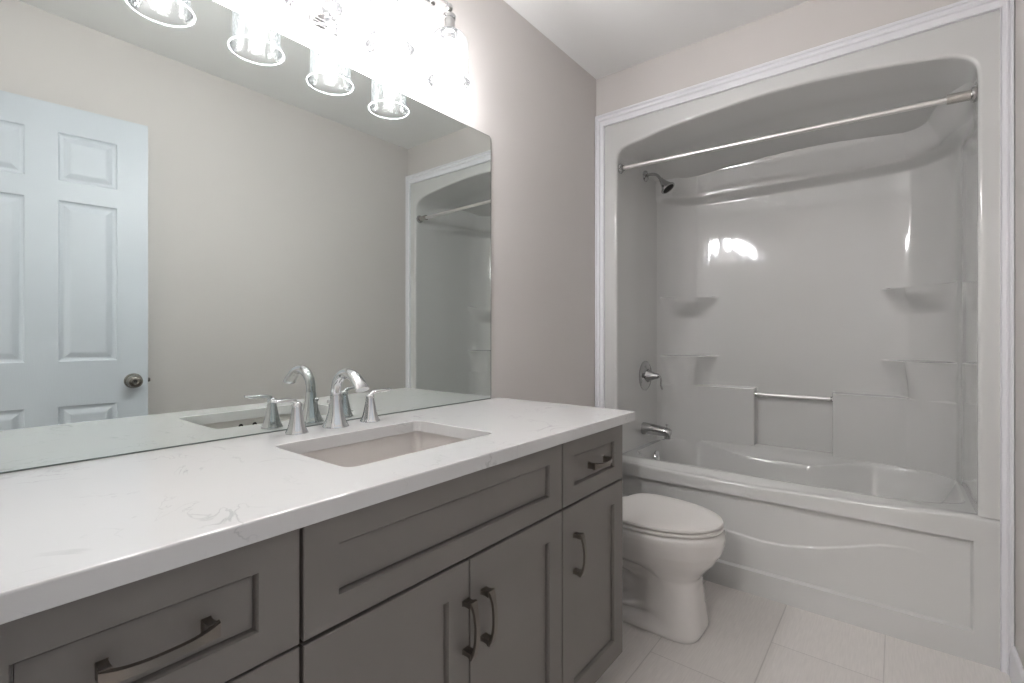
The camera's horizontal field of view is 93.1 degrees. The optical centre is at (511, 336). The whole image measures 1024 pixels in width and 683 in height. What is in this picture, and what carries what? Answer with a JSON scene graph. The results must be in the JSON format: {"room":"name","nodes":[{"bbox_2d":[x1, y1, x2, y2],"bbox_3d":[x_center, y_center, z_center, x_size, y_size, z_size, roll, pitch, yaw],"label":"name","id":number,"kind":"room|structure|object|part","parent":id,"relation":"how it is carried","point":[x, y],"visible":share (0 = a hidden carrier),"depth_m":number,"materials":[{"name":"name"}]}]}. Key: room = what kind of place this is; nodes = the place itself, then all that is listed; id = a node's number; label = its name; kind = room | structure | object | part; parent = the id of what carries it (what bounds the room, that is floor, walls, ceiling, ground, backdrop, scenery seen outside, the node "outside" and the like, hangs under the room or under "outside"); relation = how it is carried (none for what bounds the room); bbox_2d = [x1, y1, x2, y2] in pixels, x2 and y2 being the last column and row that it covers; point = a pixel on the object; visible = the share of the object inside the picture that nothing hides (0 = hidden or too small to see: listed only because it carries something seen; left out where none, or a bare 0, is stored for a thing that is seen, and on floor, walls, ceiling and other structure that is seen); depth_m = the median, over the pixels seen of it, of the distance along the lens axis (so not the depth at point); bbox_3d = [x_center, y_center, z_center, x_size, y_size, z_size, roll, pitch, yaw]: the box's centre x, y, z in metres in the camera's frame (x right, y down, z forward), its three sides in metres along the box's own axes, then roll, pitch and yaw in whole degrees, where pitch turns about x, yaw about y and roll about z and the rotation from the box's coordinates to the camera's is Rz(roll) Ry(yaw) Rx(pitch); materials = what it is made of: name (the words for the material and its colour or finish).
{"room":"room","nodes":[
{"label":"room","id":0,"kind":"room"},
{"bbox_2d":[213,0,595,406],"bbox_3d":[-0.035,-0.118,2.019,0.110,2.438,3.121,0,0,38],"label":"wall","id":1,"kind":"structure","parent":0,"point":[536,106],"depth_m":2.02,"materials":[{"name":"paint"}]},
{"bbox_2d":[0,0,490,473],"bbox_3d":[-0.520,-0.263,1.315,0.005,1.007,1.408,0,0,38],"label":"wall mirror","id":2,"kind":"object","parent":1,"relation":"attached to","point":[209,216],"visible":1,"depth_m":1.10,"materials":[{"name":"silver mirror"}]},
{"bbox_2d":[282,0,344,37],"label":"vanity light","id":3,"kind":"object","parent":1,"relation":"attached to","point":[325,16],"depth_m":1.29,"materials":[{"name":"clear glass"}]},
{"bbox_3d":[-0.466,-0.853,1.141,0.133,0.148,0.133,0,0,38],"label":"lamp shade","id":4,"kind":"part","parent":3,"relation":"part of","materials":[{"name":"clear glass"}]},
{"bbox_2d":[364,0,416,63],"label":"vanity light","id":5,"kind":"object","parent":1,"relation":"attached to","point":[390,7],"depth_m":1.33,"materials":[{"name":"clear glass"}]},
{"bbox_3d":[-0.330,-0.853,1.314,0.133,0.148,0.133,0,0,38],"label":"lamp shade","id":6,"kind":"part","parent":5,"relation":"part of","materials":[{"name":"clear glass"}]},
{"bbox_3d":[-0.330,-0.867,1.314,0.037,0.104,0.037,0,0,38],"label":"bulb","id":7,"kind":"part","parent":5,"relation":"part of","materials":[{"name":"white glass"}]},
{"bbox_2d":[424,0,471,93],"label":"vanity light","id":8,"kind":"object","parent":1,"relation":"attached to","point":[450,34],"depth_m":1.49,"materials":[{"name":"glass"}]},
{"bbox_3d":[-0.224,-1.028,1.511,0.104,0.088,0.023,0,0,38],"label":"arm","id":9,"kind":"part","parent":8,"relation":"part of","materials":[{"name":"silver metal"}]},
{"bbox_3d":[-0.193,-0.853,1.486,0.133,0.148,0.133,0,0,38],"label":"lamp shade","id":10,"kind":"part","parent":8,"relation":"part of","materials":[{"name":"clear glass"}]},
{"bbox_3d":[-0.193,-0.867,1.486,0.037,0.104,0.037,0,0,38],"label":"bulb","id":11,"kind":"part","parent":8,"relation":"part of","materials":[{"name":"white glass"}]},
{"bbox_2d":[441,11,457,39],"bbox_3d":[-0.193,-0.945,1.486,0.052,0.078,0.052,0,0,38],"label":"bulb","id":12,"kind":"object","parent":8,"relation":"attached to","point":[448,31],"depth_m":1.47,"materials":[{"name":"white glass"}]},
{"bbox_2d":[504,0,810,79],"bbox_3d":[0.213,-1.377,0.635,3.420,0.080,4.980,0,0,38],"label":"ceiling","id":13,"kind":"structure","parent":0,"point":[604,37],"depth_m":2.07,"materials":[{"name":"paint"}]},
{"bbox_2d":[596,0,961,115],"bbox_3d":[1.066,-1.218,2.089,1.527,0.238,0.090,0,0,38],"label":"wall","id":14,"kind":"structure","parent":0,"point":[813,23],"depth_m":2.06,"materials":[{"name":"paint"}]},
{"bbox_2d":[595,0,1014,674],"bbox_3d":[1.031,-0.019,2.045,1.525,2.239,0.021,0,0,38],"label":"trim","id":15,"kind":"structure","parent":14,"relation":"attached to","point":[962,10],"depth_m":1.60,"materials":[{"name":"paint"}]},
{"bbox_2d":[596,580,1011,682],"bbox_3d":[0.213,1.141,0.635,3.420,0.080,4.980,0,0,38],"label":"floor","id":16,"kind":"structure","parent":0,"point":[747,638],"depth_m":1.67,"materials":[{"name":"tile"}]},
{"bbox_2d":[0,425,621,682],"bbox_3d":[-0.289,0.686,1.139,0.581,0.829,1.418,0,0,38],"label":"vanity cabinet","id":17,"kind":"object","parent":16,"relation":"on","point":[510,571],"visible":0.86,"depth_m":0.85,"materials":[{"name":"grey paint"}]},
{"bbox_3d":[-0.426,0.361,0.573,0.020,0.174,0.354,0,0,38],"label":"drawer","id":18,"kind":"part","parent":17,"relation":"part of","materials":[{"name":"grey paint"}]},
{"bbox_3d":[-0.402,0.363,0.558,0.035,0.021,0.118,0,0,38],"label":"pull handle","id":19,"kind":"part","parent":17,"relation":"part of","materials":[{"name":"grey metal"}]},
{"bbox_3d":[-0.426,0.587,0.573,0.020,0.268,0.354,0,0,38],"label":"drawer","id":20,"kind":"part","parent":17,"relation":"part of","materials":[{"name":"grey paint"}]},
{"bbox_2d":[0,397,634,624],"bbox_3d":[-0.282,0.256,1.159,0.570,0.030,1.462,0,0,38],"label":"countertop","id":21,"kind":"structure","parent":17,"relation":"on","point":[70,532],"depth_m":0.76,"materials":[{"name":"stone"}]},
{"bbox_2d":[269,368,390,435],"bbox_3d":[-0.430,0.162,1.250,0.164,0.158,0.347,0,0,38],"label":"faucet","id":22,"kind":"object","parent":21,"relation":"on","point":[335,419],"visible":1,"depth_m":1.25,"materials":[{"name":"silver metal"}]},
{"bbox_3d":[-0.547,0.162,1.173,0.026,0.024,0.080,0,0,38],"label":"lever","id":23,"kind":"part","parent":22,"relation":"part of","materials":[{"name":"silver metal"}]},
{"bbox_3d":[-0.530,0.205,1.195,0.052,0.070,0.052,0,0,-29],"label":"handle","id":24,"kind":"part","parent":22,"relation":"part of","materials":[{"name":"silver metal"}]},
{"bbox_3d":[-0.428,0.162,1.250,0.162,0.158,0.068,0,0,38],"label":"spout","id":25,"kind":"part","parent":22,"relation":"part of","materials":[{"name":"silver metal"}]},
{"bbox_3d":[-0.398,0.205,1.361,0.052,0.070,0.052,0,0,-29],"label":"handle","id":26,"kind":"part","parent":22,"relation":"part of","materials":[{"name":"silver metal"}]},
{"bbox_3d":[-0.381,0.162,1.382,0.026,0.024,0.080,0,0,38],"label":"lever","id":27,"kind":"part","parent":22,"relation":"part of","materials":[{"name":"silver metal"}]},
{"bbox_2d":[300,431,464,466],"bbox_3d":[-0.284,0.356,1.134,0.360,0.170,0.481,0,0,38],"label":"sink","id":28,"kind":"object","parent":21,"relation":"in","point":[370,451],"visible":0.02,"depth_m":1.29,"materials":[{"name":"ceramic"}]},
{"bbox_3d":[-0.203,0.727,0.853,0.020,0.545,0.350,0,0,38],"label":"door","id":29,"kind":"part","parent":17,"relation":"part of","materials":[{"name":"grey paint"}]},
{"bbox_3d":[-0.095,0.361,0.990,0.020,0.174,0.698,0,0,38],"label":"false drawer","id":30,"kind":"part","parent":17,"relation":"part of","materials":[{"name":"grey paint"}]},
{"bbox_3d":[-0.080,0.583,0.964,0.035,0.112,0.021,0,0,38],"label":"pull handle","id":31,"kind":"part","parent":17,"relation":"part of","materials":[{"name":"grey metal"}]},
{"bbox_3d":[-0.046,0.582,1.006,0.035,0.112,0.021,0,0,38],"label":"pull handle","id":32,"kind":"part","parent":17,"relation":"part of","materials":[{"name":"grey metal"}]},
{"bbox_3d":[0.015,0.727,1.128,0.020,0.545,0.345,0,0,38],"label":"door","id":33,"kind":"part","parent":17,"relation":"part of","materials":[{"name":"grey paint"}]},
{"bbox_3d":[0.182,0.583,1.294,0.035,0.112,0.021,0,0,38],"label":"pull handle","id":34,"kind":"part","parent":17,"relation":"part of","materials":[{"name":"grey metal"}]},
{"bbox_3d":[0.234,0.727,1.404,0.020,0.545,0.350,0,0,38],"label":"door","id":35,"kind":"part","parent":17,"relation":"part of","materials":[{"name":"grey paint"}]},
{"bbox_3d":[0.234,0.361,1.404,0.020,0.174,0.350,0,0,38],"label":"drawer","id":36,"kind":"part","parent":17,"relation":"part of","materials":[{"name":"grey paint"}]},
{"bbox_3d":[0.257,0.363,1.388,0.035,0.021,0.104,0,0,38],"label":"pull handle","id":37,"kind":"part","parent":17,"relation":"part of","materials":[{"name":"grey metal"}]},
{"bbox_2d":[622,493,725,643],"bbox_3d":[0.479,0.736,1.972,0.730,0.730,0.460,0,0,38],"label":"toilet","id":38,"kind":"object","parent":16,"relation":"on","point":[669,544],"visible":0.64,"depth_m":1.76,"materials":[{"name":"ceramic"}]},
{"bbox_3d":[0.578,0.704,1.893,0.466,0.014,0.366,0,0,38],"label":"seat","id":39,"kind":"part","parent":38,"relation":"part of","materials":[{"name":"plastic"}]},
{"bbox_3d":[0.598,0.683,1.877,0.410,0.022,0.364,0,0,38],"label":"lid","id":40,"kind":"part","parent":38,"relation":"part of","materials":[{"name":"plastic"}]},
{"bbox_2d":[620,438,999,669],"bbox_3d":[1.275,0.850,2.339,1.446,0.501,0.741,0,0,38],"label":"bathtub","id":41,"kind":"object","parent":16,"relation":"on","point":[903,553],"visible":0.71,"depth_m":1.92,"materials":[{"name":"plastic"}]},
{"bbox_3d":[0.812,0.675,2.701,0.026,0.070,0.072,0,0,38],"label":"overflow plate","id":42,"kind":"part","parent":41,"relation":"part of","materials":[{"name":"silver metal"}]},
{"bbox_2d":[605,10,999,519],"bbox_3d":[1.273,-0.234,2.337,1.446,1.730,0.736,0,0,38],"label":"shower surround","id":43,"kind":"object","parent":41,"relation":"on","point":[836,289],"visible":0.97,"depth_m":2.41,"materials":[{"name":"plastic"}]},
{"bbox_2d":[639,361,662,389],"bbox_3d":[0.786,0.222,2.686,0.103,0.166,0.166,0,0,38],"label":"shower valve","id":44,"kind":"object","parent":43,"relation":"attached to","point":[646,375],"visible":1,"depth_m":2.68,"materials":[{"name":"silver metal"}]},
{"bbox_3d":[0.782,0.222,2.688,0.066,0.073,0.073,0,0,38],"label":"handle","id":45,"kind":"part","parent":44,"relation":"part of","materials":[{"name":"silver metal"}]},
{"bbox_2d":[641,422,671,439],"bbox_3d":[0.792,0.514,2.653,0.161,0.080,0.068,0,0,38],"label":"tub spout","id":46,"kind":"object","parent":43,"relation":"attached to","point":[646,428],"visible":1,"depth_m":2.63,"materials":[{"name":"silver metal"}]},
{"bbox_2d":[643,171,674,193],"bbox_3d":[0.810,-0.855,2.667,0.165,0.153,0.081,0,0,38],"label":"shower","id":47,"kind":"object","parent":43,"relation":"attached to","point":[666,186],"visible":1,"depth_m":2.65,"materials":[{"name":"silver metal"}]},
{"bbox_3d":[0.784,-0.880,2.687,0.100,0.056,0.017,0,0,38],"label":"shower arm","id":48,"kind":"part","parent":47,"relation":"part of","materials":[{"name":"silver metal"}]},
{"bbox_2d":[618,86,976,173],"bbox_3d":[1.071,-0.842,2.071,1.324,0.078,0.054,0,0,38],"label":"shower curtain rod","id":49,"kind":"object","parent":43,"relation":"attached to","point":[968,95],"visible":1,"depth_m":1.92,"materials":[{"name":"silver metal"}]},
{"bbox_2d":[1015,0,1023,667],"bbox_3d":[1.247,-0.118,1.001,0.110,2.438,3.121,0,0,38],"label":"wall","id":50,"kind":"structure","parent":0,"point":[1019,4],"depth_m":1.51,"materials":[{"name":"paint"}]},
{"bbox_2d":[1010,646,1023,682],"bbox_3d":[0.929,1.050,0.700,0.013,0.100,2.212,0,0,38],"label":"baseboard","id":51,"kind":"structure","parent":50,"relation":"attached to","point":[1016,667],"depth_m":1.50,"materials":[{"name":"paint"}]}
]}

